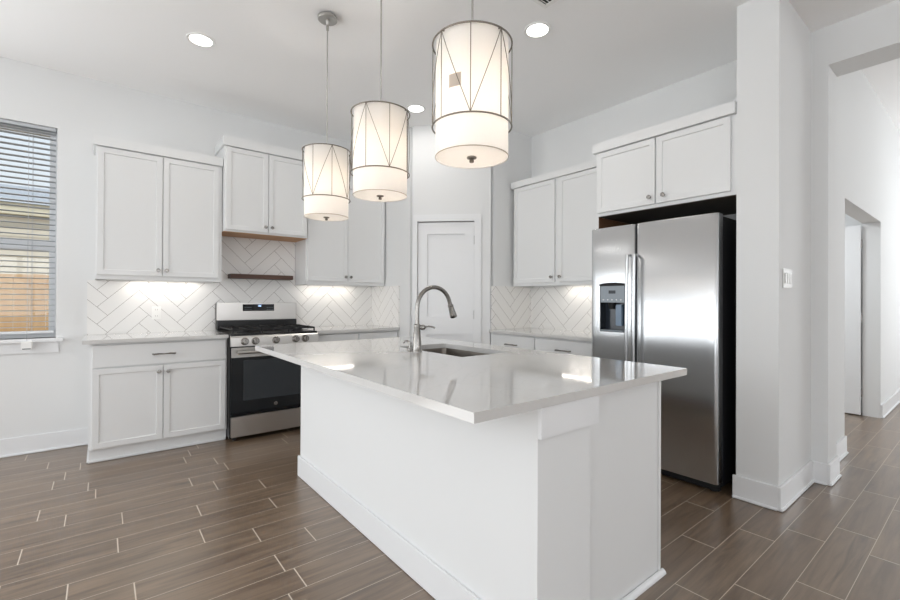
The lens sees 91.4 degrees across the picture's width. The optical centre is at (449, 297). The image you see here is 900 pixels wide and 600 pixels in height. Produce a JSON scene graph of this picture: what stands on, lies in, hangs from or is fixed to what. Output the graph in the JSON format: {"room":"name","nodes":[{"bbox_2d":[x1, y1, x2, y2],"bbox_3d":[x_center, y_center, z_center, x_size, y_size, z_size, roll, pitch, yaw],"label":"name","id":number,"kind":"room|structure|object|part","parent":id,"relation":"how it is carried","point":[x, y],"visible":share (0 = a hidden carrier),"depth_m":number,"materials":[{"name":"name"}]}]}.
{"room":"kitchen","nodes":[
{"label":"kitchen","id":0,"kind":"room"},
{"bbox_2d":[0,57,371,438],"bbox_3d":[-2.751,-0.306,3.976,7.440,3.060,0.162,0,0,-39],"label":"wall","id":1,"kind":"structure","parent":0,"point":[47,392],"depth_m":3.71,"materials":[{"name":"white paint"}]},
{"bbox_2d":[0,124,63,354],"bbox_3d":[-3.567,-0.473,3.296,1.016,1.810,0.200,0,0,-39],"label":"window","id":2,"kind":"structure","parent":1,"relation":"in","point":[40,345],"depth_m":3.54,"materials":[{"name":"white plastic"}]},
{"bbox_3d":[-3.611,-0.430,3.352,0.816,0.085,0.050,0,0,-38],"label":"meeting rail","id":3,"kind":"part","parent":2,"relation":"part of","materials":[{"name":"white plastic"}]},
{"bbox_2d":[0,119,56,350],"bbox_3d":[-3.536,-0.487,3.258,0.900,1.778,0.162,0,0,-39],"label":"window blind","id":4,"kind":"object","parent":2,"relation":"attached to","point":[25,345],"visible":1,"depth_m":3.47,"materials":[{"name":"white plastic"}]},
{"bbox_3d":[-3.572,0.270,3.296,0.892,0.020,0.048,0,0,-38],"label":"rail","id":5,"kind":"part","parent":4,"relation":"part of","materials":[{"name":"white plastic"}]},
{"bbox_3d":[-3.294,-0.496,3.424,0.004,1.661,0.090,0,0,-42],"label":"pull cord","id":6,"kind":"part","parent":4,"relation":"part of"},
{"bbox_3d":[-3.567,-0.534,3.300,0.622,1.588,0.058,0,0,-38],"label":"ladder cord","id":7,"kind":"part","parent":4,"relation":"part of","materials":[{"name":"white fabric"}]},
{"bbox_3d":[-3.555,0.331,3.273,1.016,0.028,0.150,0,0,-38],"label":"sill","id":8,"kind":"part","parent":2,"relation":"part of","materials":[{"name":"paint"}]},
{"bbox_2d":[0,427,87,457],"bbox_3d":[-3.532,1.147,3.248,1.330,0.139,0.027,0,0,-39],"label":"baseboard","id":9,"kind":"structure","parent":1,"relation":"attached to","point":[29,444],"depth_m":3.48,"materials":[{"name":"paint"}]},
{"bbox_2d":[152,306,160,318],"bbox_3d":[-2.644,0.134,3.951,0.070,0.116,0.009,0,0,-39],"label":"wall outlet","id":10,"kind":"object","parent":1,"relation":"attached to","point":[156,310],"visible":1,"depth_m":3.95,"materials":[{"name":"white plastic"}]},
{"bbox_2d":[93,134,222,282],"bbox_3d":[-2.528,-0.712,3.834,0.916,1.128,0.359,0,0,-39],"label":"upper cabinet","id":11,"kind":"object","parent":1,"relation":"attached to","point":[158,210],"visible":1,"depth_m":3.69,"materials":[{"name":"paint"}]},
{"bbox_3d":[-2.611,-0.688,3.590,0.431,1.008,0.020,0,0,-38],"label":"door","id":12,"kind":"part","parent":11,"relation":"part of","materials":[{"name":"paint"}]},
{"bbox_3d":[-2.530,-1.238,3.843,0.916,0.075,0.342,0,0,-38],"label":"crown moulding","id":13,"kind":"part","parent":11,"relation":"part of","materials":[{"name":"paint"}]},
{"bbox_3d":[-2.271,-0.685,3.860,0.425,1.008,0.020,0,0,-38],"label":"door","id":14,"kind":"part","parent":11,"relation":"part of","materials":[{"name":"paint"}]},
{"bbox_2d":[87,236,371,334],"bbox_3d":[-1.983,-0.143,4.490,2.665,0.917,0.012,0,0,-38],"label":"tile backsplash","id":15,"kind":"structure","parent":1,"relation":"attached to","point":[113,307],"depth_m":4.32,"materials":[{"name":"white tile"}]},
{"bbox_2d":[228,274,292,279],"bbox_3d":[-1.912,-0.211,4.449,0.595,0.043,0.140,0,0,-39],"label":"floating shelf","id":16,"kind":"object","parent":1,"relation":"attached to","point":[230,276],"visible":1,"depth_m":4.37,"materials":[{"name":"brown wood"}]},
{"bbox_2d":[215,135,306,241],"bbox_3d":[-1.847,-1.035,4.345,0.798,0.865,0.409,0,0,-39],"label":"upper cabinet","id":17,"kind":"object","parent":1,"relation":"attached to","point":[262,183],"visible":0.95,"depth_m":4.18,"materials":[{"name":"paint"}]},
{"bbox_3d":[-1.890,-1.000,4.100,0.366,0.752,0.020,0,0,-38],"label":"door","id":18,"kind":"part","parent":17,"relation":"part of","materials":[{"name":"paint"}]},
{"bbox_3d":[-1.850,-1.425,4.352,0.798,0.085,0.392,0,0,-38],"label":"crown moulding","id":19,"kind":"part","parent":17,"relation":"part of","materials":[{"name":"paint"}]},
{"bbox_3d":[-1.599,-0.997,4.331,0.366,0.752,0.020,0,0,-38],"label":"door","id":20,"kind":"part","parent":17,"relation":"part of","materials":[{"name":"paint"}]},
{"bbox_2d":[295,182,384,286],"bbox_3d":[-1.199,-0.701,4.892,0.925,1.128,0.359,0,0,-39],"label":"upper cabinet","id":21,"kind":"object","parent":1,"relation":"attached to","point":[351,251],"visible":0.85,"depth_m":4.77,"materials":[{"name":"paint"}]},
{"bbox_3d":[-1.289,-0.679,4.641,0.440,1.005,0.020,0,0,-38],"label":"door","id":22,"kind":"part","parent":21,"relation":"part of","materials":[{"name":"paint"}]},
{"bbox_3d":[-0.936,-0.676,4.922,0.450,1.005,0.020,0,0,-38],"label":"door","id":23,"kind":"part","parent":21,"relation":"part of","materials":[{"name":"paint"}]},
{"bbox_2d":[372,127,412,336],"bbox_3d":[-0.651,-0.292,5.028,0.112,3.060,0.830,0,0,-39],"label":"wall","id":24,"kind":"structure","parent":0,"point":[391,302],"depth_m":4.86,"materials":[{"name":"white paint"}]},
{"bbox_2d":[372,286,399,326],"bbox_3d":[-0.750,0.095,5.069,0.012,0.458,0.618,0,0,-38],"label":"tile backsplash","id":25,"kind":"structure","parent":24,"relation":"attached to","point":[385,299],"depth_m":5.03,"materials":[{"name":"white tile"}]},
{"bbox_2d":[0,0,896,142],"bbox_3d":[0.433,-1.914,-0.131,7.590,0.150,10.555,0,0,-39],"label":"ceiling","id":26,"kind":"structure","parent":0,"point":[267,62],"depth_m":3.20,"materials":[{"name":"white paint"}]},
{"bbox_2d":[186,32,214,47],"bbox_3d":[-1.773,-1.832,3.123,0.184,0.006,0.184,0,0,-39],"label":"recessed light","id":27,"kind":"object","parent":26,"relation":"in","point":[198,39],"visible":1,"depth_m":3.12,"materials":[{"name":"white plastic"}]},
{"bbox_2d":[302,12,350,220],"bbox_3d":[-0.799,-1.162,2.851,0.308,1.319,0.308,0,0,17],"label":"pendant lamp","id":28,"kind":"object","parent":26,"relation":"hanging from","point":[326,182],"visible":0.98,"depth_m":2.74,"materials":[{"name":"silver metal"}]},
{"bbox_3d":[-0.801,-0.738,2.849,0.277,0.435,0.277,0,0,17],"label":"lamp shade","id":29,"kind":"part","parent":28,"relation":"part of","materials":[{"name":"fabric"}]},
{"bbox_2d":[305,214,347,220],"bbox_3d":[-0.802,-0.526,2.848,0.269,0.002,0.269,0,0,17],"label":"diffuser","id":30,"kind":"object","parent":28,"relation":"attached to","point":[319,217],"depth_m":2.84,"materials":[{"name":"glass"}]},
{"bbox_3d":[-0.798,-1.280,2.851,0.008,0.918,0.008,0,0,17],"label":"rod","id":31,"kind":"part","parent":28,"relation":"part of","materials":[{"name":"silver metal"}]},
{"bbox_2d":[350,0,409,201],"bbox_3d":[-0.361,-1.171,2.288,0.308,1.319,0.308,0,0,-26],"label":"pendant lamp","id":32,"kind":"object","parent":26,"relation":"hanging from","point":[380,170],"visible":1,"depth_m":2.17,"materials":[{"name":"beige fabric"}]},
{"bbox_3d":[-0.363,-0.747,2.287,0.277,0.435,0.277,0,0,-26],"label":"lamp shade","id":33,"kind":"part","parent":32,"relation":"part of","materials":[{"name":"fabric"}]},
{"bbox_2d":[354,190,405,200],"bbox_3d":[-0.364,-0.534,2.286,0.269,0.002,0.269,0,0,-26],"label":"diffuser","id":34,"kind":"object","parent":32,"relation":"attached to","point":[367,195],"depth_m":2.28,"materials":[{"name":"glass"}]},
{"bbox_3d":[-0.360,-1.288,2.289,0.008,0.918,0.008,0,0,-26],"label":"rod","id":35,"kind":"part","parent":32,"relation":"part of","materials":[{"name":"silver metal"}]},
{"bbox_2d":[406,104,424,112],"bbox_3d":[-0.328,-1.820,4.225,0.184,0.006,0.184,0,0,-39],"label":"recessed light","id":36,"kind":"object","parent":26,"relation":"in","point":[414,108],"visible":0.98,"depth_m":4.22,"materials":[{"name":"white plastic"}]},
{"bbox_2d":[431,0,512,168],"bbox_3d":[0.086,-1.175,1.678,0.308,1.319,0.308,0,0,5],"label":"pendant lamp","id":37,"kind":"object","parent":26,"relation":"hanging from","point":[472,64],"visible":1,"depth_m":1.56,"materials":[{"name":"beige fabric"}]},
{"bbox_2d":[436,146,506,167],"bbox_3d":[0.083,-0.538,1.675,0.269,0.002,0.269,0,0,5],"label":"diffuser","id":38,"kind":"object","parent":37,"relation":"attached to","point":[451,156],"depth_m":1.66,"materials":[{"name":"glass"}]},
{"bbox_3d":[0.086,-1.292,1.678,0.008,0.918,0.008,0,0,5],"label":"rod","id":39,"kind":"part","parent":37,"relation":"part of","materials":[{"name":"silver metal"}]},
{"bbox_2d":[524,22,550,38],"bbox_3d":[0.596,-1.821,2.988,0.184,0.006,0.184,0,0,-39],"label":"recessed light","id":40,"kind":"object","parent":26,"relation":"in","point":[535,30],"visible":1,"depth_m":2.99,"materials":[{"name":"white plastic"}]},
{"bbox_2d":[532,0,557,8],"bbox_3d":[0.574,-1.821,2.545,0.300,0.010,0.300,0,0,-39],"label":"ceiling vent","id":41,"kind":"object","parent":26,"relation":"in","point":[543,3],"visible":1,"depth_m":2.70,"materials":[{"name":"white plastic"}]},
{"bbox_2d":[0,403,899,599],"bbox_3d":[2.437,1.298,1.462,12.750,0.120,10.555,0,0,-39],"label":"floor","id":42,"kind":"structure","parent":0,"point":[227,519],"depth_m":2.28,"materials":[{"name":"brown tile"}]},
{"bbox_2d":[86,338,226,463],"bbox_3d":[-2.457,0.782,3.708,0.932,0.882,0.642,0,0,-39],"label":"base cabinet","id":43,"kind":"object","parent":42,"relation":"on","point":[145,397],"visible":0.98,"depth_m":3.46,"materials":[{"name":"paint"}]},
{"bbox_3d":[-2.457,0.822,3.354,0.437,0.586,0.020,0,0,-38],"label":"door","id":44,"kind":"part","parent":43,"relation":"part of","materials":[{"name":"paint"}]},
{"bbox_2d":[82,330,228,344],"bbox_3d":[-2.463,0.325,3.696,0.962,0.030,0.632,0,0,-39],"label":"countertop","id":45,"kind":"structure","parent":43,"relation":"on","point":[211,334],"depth_m":3.53,"materials":[{"name":"white stone"}]},
{"bbox_3d":[-2.278,0.437,3.497,0.890,0.162,0.020,0,0,-38],"label":"drawer","id":46,"kind":"part","parent":43,"relation":"part of","materials":[{"name":"paint"}]},
{"bbox_3d":[-2.261,0.441,3.476,0.164,0.016,0.036,0,0,-38],"label":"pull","id":47,"kind":"part","parent":43,"relation":"part of","materials":[{"name":"silver metal"}]},
{"bbox_3d":[-2.106,0.825,3.633,0.447,0.586,0.020,0,0,-38],"label":"door","id":48,"kind":"part","parent":43,"relation":"part of","materials":[{"name":"paint"}]},
{"bbox_2d":[215,303,317,439],"bbox_3d":[-1.743,0.638,4.188,0.774,1.181,0.755,0,0,-39],"label":"gas range","id":49,"kind":"object","parent":42,"relation":"on","point":[264,390],"visible":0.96,"depth_m":3.92,"materials":[{"name":"silver metal"}]},
{"bbox_3d":[-1.753,0.374,3.761,0.066,0.066,0.054,0,0,-38],"label":"burner knob","id":50,"kind":"part","parent":49,"relation":"part of","materials":[{"name":"silver metal"}]},
{"bbox_3d":[-1.530,0.464,3.913,0.674,0.029,0.060,0,0,-38],"label":"handle","id":51,"kind":"part","parent":49,"relation":"part of","materials":[{"name":"silver metal"}]},
{"bbox_3d":[-1.686,0.375,3.815,0.066,0.066,0.054,0,0,-38],"label":"burner knob","id":52,"kind":"part","parent":49,"relation":"part of","materials":[{"name":"silver metal"}]},
{"bbox_3d":[-1.931,0.265,4.419,0.752,0.094,0.045,0,0,-38],"label":"vent trim","id":53,"kind":"part","parent":49,"relation":"part of","materials":[{"name":"black metal"}]},
{"bbox_3d":[-1.565,1.103,3.951,0.756,0.172,0.032,0,0,-38],"label":"storage drawer","id":54,"kind":"part","parent":49,"relation":"part of","materials":[{"name":"silver metal"}]},
{"bbox_3d":[-1.563,0.719,3.952,0.756,0.584,0.034,0,0,-38],"label":"oven door","id":55,"kind":"part","parent":49,"relation":"part of","materials":[{"name":"black glass"}]},
{"bbox_2d":[217,329,316,337],"bbox_3d":[-1.743,0.328,4.183,0.764,0.033,0.568,0,0,-38],"label":"cooktop","id":56,"kind":"object","parent":49,"relation":"in","point":[281,333],"depth_m":4.00,"materials":[{"name":"black metal"}]},
{"bbox_3d":[-1.564,0.371,3.958,0.764,0.093,0.028,0,0,-38],"label":"control panel","id":57,"kind":"part","parent":49,"relation":"part of","materials":[{"name":"silver metal"}]},
{"bbox_3d":[-1.550,0.376,3.923,0.066,0.066,0.054,0,0,-38],"label":"burner knob","id":58,"kind":"part","parent":49,"relation":"part of","materials":[{"name":"silver metal"}]},
{"bbox_3d":[-1.412,0.377,4.033,0.066,0.066,0.054,0,0,-38],"label":"burner knob","id":59,"kind":"part","parent":49,"relation":"part of","materials":[{"name":"silver metal"}]},
{"bbox_3d":[-1.342,0.378,4.088,0.066,0.066,0.054,0,0,-38],"label":"burner knob","id":60,"kind":"part","parent":49,"relation":"part of","materials":[{"name":"silver metal"}]},
{"bbox_2d":[318,330,396,341],"bbox_3d":[-1.117,0.793,4.774,0.935,0.882,0.642,0,0,-39],"label":"base cabinet","id":61,"kind":"object","parent":42,"relation":"on","point":[372,334],"visible":0.02,"depth_m":4.53,"materials":[{"name":"paint"}]},
{"bbox_3d":[-1.124,0.446,4.414,0.438,0.162,0.020,0,0,-38],"label":"drawer","id":62,"kind":"part","parent":61,"relation":"part of","materials":[{"name":"paint"}]},
{"bbox_2d":[302,325,398,333],"bbox_3d":[-1.116,0.336,4.768,0.930,0.030,0.632,0,0,-39],"label":"countertop","id":63,"kind":"structure","parent":61,"relation":"on","point":[352,328],"depth_m":4.61,"materials":[{"name":"white stone"}]},
{"bbox_3d":[-0.765,0.449,4.700,0.460,0.162,0.020,0,0,-38],"label":"drawer","id":64,"kind":"part","parent":61,"relation":"part of","materials":[{"name":"paint"}]},
{"bbox_2d":[298,366,665,599],"bbox_3d":[-0.018,0.788,2.495,0.948,0.882,2.132,0,0,-39],"label":"kitchen island","id":65,"kind":"object","parent":42,"relation":"on","point":[560,501],"visible":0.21,"depth_m":1.74,"materials":[{"name":"white paint"}]},
{"bbox_3d":[-0.274,1.158,2.292,0.300,0.139,2.131,0,0,-38],"label":"baseboard","id":66,"kind":"part","parent":65,"relation":"part of","materials":[{"name":"paint"}]},
{"bbox_2d":[255,336,686,423],"bbox_3d":[-0.100,0.331,2.434,1.292,0.030,2.155,0,0,-39],"label":"island countertop","id":67,"kind":"structure","parent":65,"relation":"on","point":[506,381],"depth_m":1.85,"materials":[{"name":"white stone"}]},
{"bbox_2d":[403,340,412,349],"bbox_3d":[-0.253,0.285,2.665,0.061,0.060,0.036,0,0,25],"label":"soap dispenser","id":68,"kind":"object","parent":67,"relation":"on","point":[404,341],"visible":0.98,"depth_m":2.65,"materials":[{"name":"silver metal"}]},
{"bbox_2d":[412,285,456,351],"bbox_3d":[-0.075,0.120,2.636,0.325,0.393,0.099,0,0,-39],"label":"kitchen faucet","id":69,"kind":"object","parent":67,"relation":"on","point":[417,333],"visible":1,"depth_m":2.56,"materials":[{"name":"silver metal"}]},
{"bbox_3d":[-0.131,0.172,2.569,0.091,0.028,0.028,0,0,0],"label":"lever","id":70,"kind":"part","parent":69,"relation":"part of","materials":[{"name":"silver metal"}]},
{"bbox_2d":[422,348,487,356],"bbox_3d":[0.012,0.440,2.712,0.428,0.183,0.690,0,0,-39],"label":"sink","id":71,"kind":"object","parent":67,"relation":"in","point":[448,351],"visible":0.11,"depth_m":2.98,"materials":[{"name":"silver metal"}]},
{"bbox_3d":[0.705,0.789,1.791,0.598,0.882,0.024,0,0,-38],"label":"panel","id":72,"kind":"part","parent":65,"relation":"part of","materials":[{"name":"paint"}]},
{"bbox_3d":[0.721,1.220,1.775,0.610,0.019,0.019,0,0,-38],"label":"shoe moulding","id":73,"kind":"part","parent":65,"relation":"part of","materials":[{"name":"paint"}]},
{"bbox_2d":[491,333,591,356],"bbox_3d":[1.036,0.801,4.234,0.672,0.882,1.247,0,0,-39],"label":"base cabinet","id":74,"kind":"object","parent":42,"relation":"on","point":[574,347],"visible":0.14,"depth_m":3.98,"materials":[{"name":"paint"}]},
{"bbox_3d":[0.607,0.454,4.307,0.020,0.162,0.574,0,0,-38],"label":"drawer","id":75,"kind":"part","parent":74,"relation":"part of","materials":[{"name":"paint"}]},
{"bbox_2d":[489,327,591,341],"bbox_3d":[1.043,0.344,4.229,0.652,0.030,1.253,0,0,-39],"label":"countertop","id":76,"kind":"structure","parent":74,"relation":"on","point":[535,332],"depth_m":4.16,"materials":[{"name":"white stone"}]},
{"bbox_3d":[0.993,0.454,3.823,0.020,0.162,0.628,0,0,-38],"label":"drawer","id":77,"kind":"part","parent":74,"relation":"part of","materials":[{"name":"paint"}]},
{"bbox_2d":[592,213,735,491],"bbox_3d":[1.658,0.353,3.314,0.825,1.775,0.910,0,0,-39],"label":"refrigerator","id":78,"kind":"object","parent":42,"relation":"on","point":[664,291],"visible":0.77,"depth_m":2.92,"materials":[{"name":"metal"}]},
{"bbox_3d":[1.224,0.274,3.307,0.024,0.036,0.212,0,0,-38],"label":"trim","id":79,"kind":"part","parent":78,"relation":"part of","materials":[{"name":"silver metal"}]},
{"bbox_3d":[1.227,-0.104,3.310,0.020,0.024,0.216,0,0,-38],"label":"cap trim","id":80,"kind":"part","parent":78,"relation":"part of","materials":[{"name":"silver metal"}]},
{"bbox_3d":[1.250,0.320,3.340,0.082,1.711,0.361,0,0,-38],"label":"freezer door","id":81,"kind":"part","parent":78,"relation":"part of","materials":[{"name":"silver metal"}]},
{"bbox_3d":[1.288,0.257,3.176,0.073,1.153,0.022,0,0,-38],"label":"handle","id":82,"kind":"part","parent":78,"relation":"part of","materials":[{"name":"silver metal"}]},
{"bbox_3d":[1.321,0.257,3.134,0.073,1.153,0.022,0,0,-38],"label":"handle","id":83,"kind":"part","parent":78,"relation":"part of","materials":[{"name":"silver metal"}]},
{"bbox_3d":[1.536,0.319,2.979,0.082,1.711,0.539,0,0,-38],"label":"fridge door","id":84,"kind":"part","parent":78,"relation":"part of","materials":[{"name":"silver metal"}]},
{"bbox_2d":[412,125,490,344],"bbox_3d":[0.015,-0.290,4.647,0.827,3.060,0.100,0,0,6],"label":"wall","id":85,"kind":"structure","parent":0,"point":[437,188],"depth_m":4.60,"materials":[{"name":"white paint"}]},
{"bbox_2d":[418,222,473,342],"bbox_3d":[-0.043,0.216,4.609,0.607,2.023,0.114,0,0,6],"label":"door","id":86,"kind":"structure","parent":85,"relation":"in","point":[445,249],"depth_m":4.63,"materials":[{"name":"paint"}]},
{"bbox_2d":[413,214,481,343],"bbox_3d":[-0.035,0.182,4.594,0.721,2.115,0.014,0,0,6],"label":"trim","id":87,"kind":"structure","parent":85,"relation":"attached to","point":[477,218],"depth_m":4.56,"materials":[{"name":"paint"}]},
{"bbox_2d":[490,129,531,344],"bbox_3d":[0.641,-0.287,4.783,0.625,3.060,0.112,0,0,-39],"label":"wall","id":88,"kind":"structure","parent":0,"point":[510,306],"depth_m":4.70,"materials":[{"name":"white paint"}]},
{"bbox_2d":[491,286,530,329],"bbox_3d":[0.666,0.103,4.738,0.613,0.452,0.012,0,0,-38],"label":"tile backsplash","id":89,"kind":"structure","parent":88,"relation":"attached to","point":[510,306],"depth_m":4.72,"materials":[{"name":"white tile"}]},
{"bbox_2d":[531,0,899,463],"bbox_3d":[3.292,-0.285,2.143,0.262,3.060,10.255,0,0,-39],"label":"wall","id":90,"kind":"structure","parent":0,"point":[870,38],"depth_m":2.99,"materials":[{"name":"white paint"}]},
{"bbox_2d":[511,159,595,286],"bbox_3d":[1.169,-0.678,4.331,0.364,1.111,1.250,0,0,-39],"label":"upper cabinet","id":91,"kind":"object","parent":90,"relation":"attached to","point":[555,211],"visible":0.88,"depth_m":4.28,"materials":[{"name":"paint"}]},
{"bbox_3d":[0.858,-0.659,4.494,0.020,1.008,0.535,0,0,-38],"label":"door","id":92,"kind":"part","parent":91,"relation":"part of","materials":[{"name":"paint"}]},
{"bbox_3d":[1.178,-1.201,4.338,0.347,0.065,1.250,0,0,-38],"label":"crown moulding","id":93,"kind":"part","parent":91,"relation":"part of","materials":[{"name":"paint"}]},
{"bbox_3d":[1.240,-0.659,4.013,0.020,1.008,0.597,0,0,-38],"label":"door","id":94,"kind":"part","parent":91,"relation":"part of","materials":[{"name":"paint"}]},
{"bbox_2d":[531,286,591,331],"bbox_3d":[1.304,0.105,4.437,0.012,0.452,1.254,0,0,-38],"label":"tile backsplash","id":95,"kind":"structure","parent":90,"relation":"attached to","point":[558,307],"depth_m":4.59,"materials":[{"name":"white tile"}]},
{"bbox_2d":[592,101,736,228],"bbox_3d":[1.724,0.007,3.338,0.724,2.469,1.014,0,0,-39],"label":"upper cabinet","id":96,"kind":"object","parent":90,"relation":"attached to","point":[685,166],"visible":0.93,"depth_m":3.09,"materials":[{"name":"paint"}]},
{"bbox_3d":[1.442,0.298,3.731,0.671,1.888,0.020,0,0,-38],"label":"panel","id":97,"kind":"part","parent":96,"relation":"part of","materials":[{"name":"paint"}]},
{"bbox_3d":[1.326,-0.911,3.329,0.020,0.473,0.466,0,0,-38],"label":"door","id":98,"kind":"part","parent":96,"relation":"part of","materials":[{"name":"paint"}]},
{"bbox_3d":[1.735,-1.190,3.349,0.708,0.075,1.012,0,0,-38],"label":"crown moulding","id":99,"kind":"part","parent":96,"relation":"part of","materials":[{"name":"paint"}]},
{"bbox_3d":[1.625,-0.911,2.953,0.020,0.473,0.470,0,0,-38],"label":"door","id":100,"kind":"part","parent":96,"relation":"part of","materials":[{"name":"paint"}]},
{"bbox_2d":[736,0,899,486],"bbox_3d":[4.248,-0.406,4.543,6.100,3.330,0.240,0,0,-39],"label":"wall","id":101,"kind":"structure","parent":0,"point":[773,165],"depth_m":2.73,"materials":[{"name":"white paint"}]},
{"bbox_2d":[782,268,791,287],"bbox_3d":[2.038,-0.117,2.648,0.165,0.116,0.012,0,0,-39],"label":"light switch","id":102,"kind":"object","parent":101,"relation":"attached to","point":[786,273],"visible":1,"depth_m":2.63,"materials":[{"name":"plastic"}]},
{"bbox_2d":[732,389,899,511],"bbox_3d":[4.178,1.188,4.433,5.927,0.139,0.352,0,0,-39],"label":"baseboard","id":103,"kind":"structure","parent":101,"relation":"attached to","point":[769,496],"depth_m":2.73,"materials":[{"name":"paint"}]},
{"bbox_2d":[845,225,861,414],"bbox_3d":[4.170,0.235,4.998,0.049,2.028,0.766,0,0,-39],"label":"door","id":104,"kind":"structure","parent":101,"relation":"in","point":[853,241],"depth_m":4.74,"materials":[{"name":"paint"}]},
{"bbox_2d":[845,214,862,412],"bbox_3d":[3.049,0.004,4.745,2.600,2.500,1.770,0,0,-39],"label":"wall","id":105,"kind":"structure","parent":0,"point":[849,221],"depth_m":4.82,"materials":[{"name":"white paint"}]},
{"bbox_2d":[862,58,899,131],"bbox_3d":[5.944,-2.128,3.183,5.160,0.120,4.280,0,0,-39],"label":"ceiling","id":106,"kind":"structure","parent":0,"point":[884,78],"depth_m":4.26,"materials":[{"name":"white paint"}]},
{"label":"outside","id":107,"kind":"structure","parent":0,"visible":0},
{"bbox_3d":[-9.950,1.488,9.280,28.000,0.150,17.085,0,0,-39],"label":"ground","id":108,"kind":"structure","parent":107,"visible":0},
{"bbox_2d":[0,274,48,331],"bbox_3d":[-5.280,0.565,5.102,7.095,1.704,0.060,0,0,-39],"label":"fence","id":109,"kind":"object","parent":108,"relation":"on","point":[4,310],"visible":0.02,"depth_m":5.22,"materials":[{"name":"brown wood"}]},
{"bbox_2d":[0,184,49,328],"bbox_3d":[-9.619,-0.463,8.883,14.800,3.750,4.280,0,0,-39],"label":"house","id":110,"kind":"structure","parent":108,"relation":"on","point":[9,224],"depth_m":7.95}
]}

